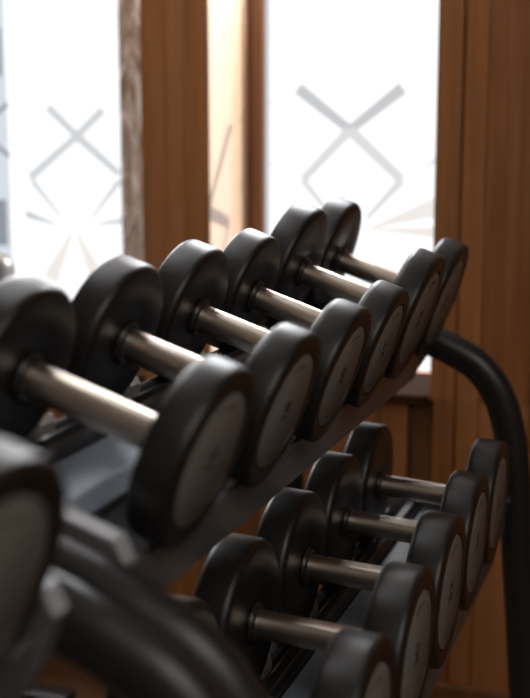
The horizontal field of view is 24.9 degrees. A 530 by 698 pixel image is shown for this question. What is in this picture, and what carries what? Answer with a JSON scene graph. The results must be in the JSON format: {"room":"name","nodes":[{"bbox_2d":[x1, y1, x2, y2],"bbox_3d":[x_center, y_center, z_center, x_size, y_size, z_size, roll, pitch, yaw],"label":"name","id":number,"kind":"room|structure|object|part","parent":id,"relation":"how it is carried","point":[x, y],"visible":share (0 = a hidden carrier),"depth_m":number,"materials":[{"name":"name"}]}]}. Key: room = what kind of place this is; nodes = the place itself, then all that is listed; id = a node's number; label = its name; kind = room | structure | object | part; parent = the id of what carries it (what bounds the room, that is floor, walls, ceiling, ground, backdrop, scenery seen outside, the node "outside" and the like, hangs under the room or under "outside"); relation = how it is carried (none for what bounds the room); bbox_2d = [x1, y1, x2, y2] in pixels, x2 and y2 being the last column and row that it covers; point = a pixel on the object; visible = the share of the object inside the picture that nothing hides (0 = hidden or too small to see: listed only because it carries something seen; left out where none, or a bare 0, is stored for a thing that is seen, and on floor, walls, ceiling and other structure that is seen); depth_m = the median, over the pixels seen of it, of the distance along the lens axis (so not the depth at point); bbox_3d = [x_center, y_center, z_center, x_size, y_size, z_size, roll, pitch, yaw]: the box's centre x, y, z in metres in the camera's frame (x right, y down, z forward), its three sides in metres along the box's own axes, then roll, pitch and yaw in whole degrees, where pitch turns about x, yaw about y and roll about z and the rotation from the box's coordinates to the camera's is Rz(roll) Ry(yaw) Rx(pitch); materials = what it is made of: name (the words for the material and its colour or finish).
{"room":"gym","nodes":[
{"label":"gym","id":0,"kind":"room"},
{"bbox_2d":[35,654,106,697],"bbox_3d":[-0.236,1.255,0.607,5.300,0.080,5.570,3,10,19],"label":"floor","id":1,"kind":"structure","parent":0,"point":[56,672],"depth_m":2.95,"materials":[{"name":"brown wood"}]},
{"bbox_2d":[0,250,75,697],"bbox_3d":[-0.736,0.344,2.493,0.400,1.074,0.640,3,10,19],"label":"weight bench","id":2,"kind":"object","parent":1,"relation":"on","point":[7,267],"visible":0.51,"depth_m":2.78,"materials":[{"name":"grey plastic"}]},
{"bbox_3d":[-0.679,0.085,2.613,0.280,0.605,0.144,3,10,19],"label":"backrest","id":3,"kind":"part","parent":2,"relation":"part of","materials":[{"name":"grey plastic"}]},
{"bbox_2d":[0,567,226,697],"bbox_3d":[-0.405,0.720,0.382,0.628,1.050,1.407,3,10,19],"label":"dumbbell rack","id":4,"kind":"object","parent":1,"relation":"on","point":[86,629],"visible":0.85,"depth_m":0.90,"materials":[{"name":"black metal"}]},
{"bbox_2d":[0,637,35,697],"bbox_3d":[-0.480,0.312,0.335,0.209,0.135,1.292,3,10,19],"label":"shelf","id":5,"kind":"object","parent":4,"relation":"attached to","point":[18,673],"depth_m":0.89,"materials":[{"name":"grey metal"}]},
{"bbox_2d":[0,437,66,669],"bbox_3d":[-0.279,0.111,0.762,0.287,0.259,0.195,3,10,19],"label":"dumbbell","id":6,"kind":"object","parent":4,"relation":"on","point":[33,500],"visible":1,"depth_m":0.76,"materials":[{"name":"black rubber"}]},
{"bbox_3d":[-0.261,0.190,0.931,0.229,0.163,0.020,3,10,19],"label":"plate","id":7,"kind":"part","parent":4,"relation":"part of","materials":[{"name":"black metal"}]},
{"bbox_3d":[-0.242,0.150,0.917,0.192,0.084,0.022,3,10,19],"label":"trim","id":8,"kind":"part","parent":4,"relation":"part of","materials":[{"name":"grey metal"}]},
{"bbox_2d":[21,297,529,697],"bbox_3d":[0.062,0.493,1.693,0.628,1.050,1.407,3,10,19],"label":"dumbbell rack","id":9,"kind":"object","parent":1,"relation":"on","point":[98,548],"visible":0.42,"depth_m":1.42,"materials":[{"name":"black metal"}]},
{"bbox_3d":[-0.222,0.171,1.041,0.229,0.163,0.020,3,10,19],"label":"plate","id":10,"kind":"part","parent":9,"relation":"part of","materials":[{"name":"grey metal"}]},
{"bbox_3d":[-0.203,0.131,1.027,0.192,0.084,0.022,3,10,19],"label":"trim","id":11,"kind":"part","parent":9,"relation":"part of","materials":[{"name":"grey metal"}]},
{"bbox_2d":[0,275,254,549],"bbox_3d":[-0.155,0.056,1.118,0.282,0.245,0.181,3,10,19],"label":"dumbbell","id":12,"kind":"object","parent":9,"relation":"on","point":[190,448],"visible":0.99,"depth_m":1.09,"materials":[{"name":"black rubber"}]},
{"bbox_3d":[-0.155,0.056,1.118,0.178,0.036,0.036,23,16,15],"label":"handle","id":13,"kind":"part","parent":12,"relation":"part of","materials":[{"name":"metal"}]},
{"bbox_3d":[-0.055,0.031,1.652,0.037,0.047,1.288,3,10,19],"label":"rail","id":14,"kind":"part","parent":9,"relation":"part of","materials":[{"name":"black metal"}]},
{"bbox_3d":[-0.168,0.593,1.062,0.558,1.032,0.050,3,10,19],"label":"frame","id":15,"kind":"part","parent":9,"relation":"part of","materials":[{"name":"black metal"}]},
{"bbox_2d":[66,255,320,486],"bbox_3d":[-0.085,0.022,1.316,0.285,0.246,0.181,3,10,19],"label":"dumbbell","id":16,"kind":"object","parent":9,"relation":"on","point":[118,306],"visible":0.78,"depth_m":1.28,"materials":[{"name":"black rubber"}]},
{"bbox_3d":[-0.085,0.022,1.316,0.178,0.036,0.036,23,16,15],"label":"handle","id":17,"kind":"part","parent":16,"relation":"part of","materials":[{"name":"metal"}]},
{"bbox_2d":[21,328,420,589],"bbox_3d":[-0.013,0.086,1.647,0.209,0.135,1.292,3,10,19],"label":"shelf","id":18,"kind":"object","parent":9,"relation":"attached to","point":[96,467],"depth_m":1.23,"materials":[{"name":"grey metal"}]},
{"bbox_2d":[105,593,395,697],"bbox_3d":[-0.011,0.378,1.247,0.265,0.220,0.207,3,10,19],"label":"dumbbell","id":19,"kind":"object","parent":9,"relation":"on","point":[356,663],"visible":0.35,"depth_m":1.18,"materials":[{"name":"black rubber"}]},
{"bbox_2d":[141,239,370,441],"bbox_3d":[-0.015,-0.012,1.513,0.290,0.248,0.181,3,10,19],"label":"dumbbell","id":20,"kind":"object","parent":9,"relation":"on","point":[194,276],"visible":0.76,"depth_m":1.48,"materials":[{"name":"black rubber"}]},
{"bbox_3d":[-0.015,-0.012,1.513,0.178,0.036,0.036,23,16,15],"label":"handle","id":21,"kind":"part","parent":20,"relation":"part of","materials":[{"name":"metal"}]},
{"bbox_2d":[206,228,408,407],"bbox_3d":[0.056,-0.046,1.710,0.292,0.248,0.181,3,10,19],"label":"dumbbell","id":22,"kind":"object","parent":9,"relation":"on","point":[253,255],"visible":0.65,"depth_m":1.68,"materials":[{"name":"black rubber"}]},
{"bbox_3d":[0.056,-0.046,1.710,0.178,0.036,0.036,23,16,15],"label":"handle","id":23,"kind":"part","parent":22,"relation":"part of","materials":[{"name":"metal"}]},
{"bbox_2d":[193,533,434,697],"bbox_3d":[0.059,0.344,1.445,0.265,0.220,0.207,3,10,19],"label":"dumbbell","id":24,"kind":"object","parent":9,"relation":"on","point":[238,579],"visible":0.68,"depth_m":1.42,"materials":[{"name":"black rubber"}]},
{"bbox_3d":[0.059,0.344,1.445,0.173,0.036,0.036,7,11,18],"label":"handle","id":25,"kind":"part","parent":24,"relation":"part of","materials":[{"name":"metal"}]},
{"bbox_3d":[0.070,0.404,1.672,0.029,0.045,1.288,3,10,19],"label":"rail","id":26,"kind":"part","parent":9,"relation":"part of","materials":[{"name":"black metal"}]},
{"bbox_2d":[258,202,444,379],"bbox_3d":[0.131,-0.093,1.904,0.301,0.276,0.210,3,10,19],"label":"dumbbell","id":27,"kind":"object","parent":9,"relation":"on","point":[301,233],"visible":0.61,"depth_m":1.86,"materials":[{"name":"black rubber"}]},
{"bbox_3d":[0.131,-0.093,1.904,0.178,0.036,0.036,23,16,15],"label":"handle","id":28,"kind":"part","parent":27,"relation":"part of","materials":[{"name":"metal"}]},
{"bbox_2d":[256,487,465,668],"bbox_3d":[0.129,0.310,1.642,0.265,0.220,0.207,3,10,19],"label":"dumbbell","id":29,"kind":"object","parent":9,"relation":"on","point":[293,521],"visible":0.66,"depth_m":1.61,"materials":[{"name":"black rubber"}]},
{"bbox_3d":[0.129,0.310,1.642,0.173,0.036,0.036,7,11,18],"label":"handle","id":30,"kind":"part","parent":29,"relation":"part of","materials":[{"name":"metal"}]},
{"bbox_3d":[0.206,-0.036,2.243,0.229,0.163,0.020,3,10,19],"label":"plate","id":31,"kind":"part","parent":9,"relation":"part of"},
{"bbox_2d":[269,507,495,697],"bbox_3d":[0.120,0.447,1.662,0.210,0.082,1.292,3,10,19],"label":"shelf","id":32,"kind":"object","parent":9,"relation":"attached to","point":[353,613],"depth_m":1.77,"materials":[{"name":"grey metal"}]},
{"bbox_2d":[304,196,468,356],"bbox_3d":[0.201,-0.127,2.101,0.302,0.276,0.210,3,10,19],"label":"dumbbell","id":33,"kind":"object","parent":9,"relation":"on","point":[344,216],"visible":0.54,"depth_m":2.08,"materials":[{"name":"black rubber"}]},
{"bbox_3d":[0.201,-0.127,2.101,0.178,0.036,0.036,23,16,15],"label":"handle","id":34,"kind":"part","parent":33,"relation":"part of","materials":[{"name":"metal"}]},
{"bbox_2d":[304,451,489,610],"bbox_3d":[0.200,0.276,1.839,0.265,0.220,0.207,3,10,19],"label":"dumbbell","id":35,"kind":"object","parent":9,"relation":"on","point":[336,478],"visible":0.66,"depth_m":1.81,"materials":[{"name":"black rubber"}]},
{"bbox_3d":[0.200,0.276,1.839,0.173,0.036,0.036,7,11,18],"label":"handle","id":36,"kind":"part","parent":35,"relation":"part of","materials":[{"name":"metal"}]},
{"bbox_3d":[0.282,0.375,2.325,0.558,1.032,0.050,3,10,19],"label":"frame","id":37,"kind":"part","parent":9,"relation":"part of","materials":[{"name":"black metal"}]},
{"bbox_2d":[343,422,508,563],"bbox_3d":[0.270,0.242,2.037,0.265,0.220,0.207,3,10,19],"label":"dumbbell","id":38,"kind":"object","parent":9,"relation":"on","point":[371,444],"visible":0.59,"depth_m":2.01,"materials":[{"name":"black rubber"}]},
{"bbox_3d":[0.270,0.242,2.037,0.173,0.036,0.036,7,11,18],"label":"handle","id":39,"kind":"part","parent":38,"relation":"part of","materials":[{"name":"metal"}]},
{"bbox_3d":[0.337,0.326,2.259,0.223,0.120,0.020,3,10,19],"label":"plate","id":40,"kind":"part","parent":9,"relation":"part of","materials":[{"name":"grey metal"}]},
{"bbox_2d":[45,0,529,691],"bbox_3d":[0.591,-0.565,2.687,5.100,2.800,0.370,3,10,19],"label":"wall","id":41,"kind":"structure","parent":0,"point":[482,189],"depth_m":2.63,"materials":[{"name":"brown wood"}]},
{"bbox_2d":[0,0,143,300],"bbox_3d":[-0.777,-0.907,3.227,1.226,1.808,0.062,3,10,19],"label":"window","id":42,"kind":"structure","parent":41,"relation":"in","point":[71,184],"depth_m":3.18,"materials":[{"name":"white glass"}]},
{"bbox_2d":[136,368,145,382],"bbox_3d":[-0.830,0.020,3.235,1.226,0.022,0.280,3,10,19],"label":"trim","id":43,"kind":"structure","parent":41,"relation":"attached to","point":[141,374],"depth_m":2.92,"materials":[{"name":"brown wood"}]},
{"bbox_2d":[207,0,248,352],"bbox_3d":[-0.085,-0.839,2.828,0.004,1.808,0.267,3,10,19],"label":"window","id":44,"kind":"structure","parent":41,"relation":"attached to","point":[227,20],"depth_m":2.86,"materials":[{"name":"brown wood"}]},
{"bbox_2d":[248,0,438,371],"bbox_3d":[0.215,-0.848,2.884,0.524,1.808,0.062,3,10,19],"label":"window","id":45,"kind":"structure","parent":41,"relation":"in","point":[342,94],"depth_m":2.93,"materials":[{"name":"white glass"}]},
{"bbox_2d":[385,372,430,404],"bbox_3d":[0.160,0.079,2.892,0.528,0.022,0.280,3,10,19],"label":"window sill","id":46,"kind":"structure","parent":41,"relation":"attached to","point":[417,391],"depth_m":2.71,"materials":[{"name":"brown wood"}]},
{"bbox_2d":[408,401,433,481],"bbox_3d":[0.413,0.443,2.936,0.057,0.730,0.348,3,10,19],"label":"trim","id":47,"kind":"structure","parent":41,"relation":"attached to","point":[421,416],"depth_m":2.73,"materials":[{"name":"brown wood"}]},
{"bbox_2d":[429,682,508,697],"bbox_3d":[0.528,0.813,2.741,5.100,0.066,0.018,3,10,19],"label":"baseboard","id":48,"kind":"structure","parent":41,"relation":"attached to","point":[441,690],"depth_m":2.75,"materials":[{"name":"brown wood"}]}
]}

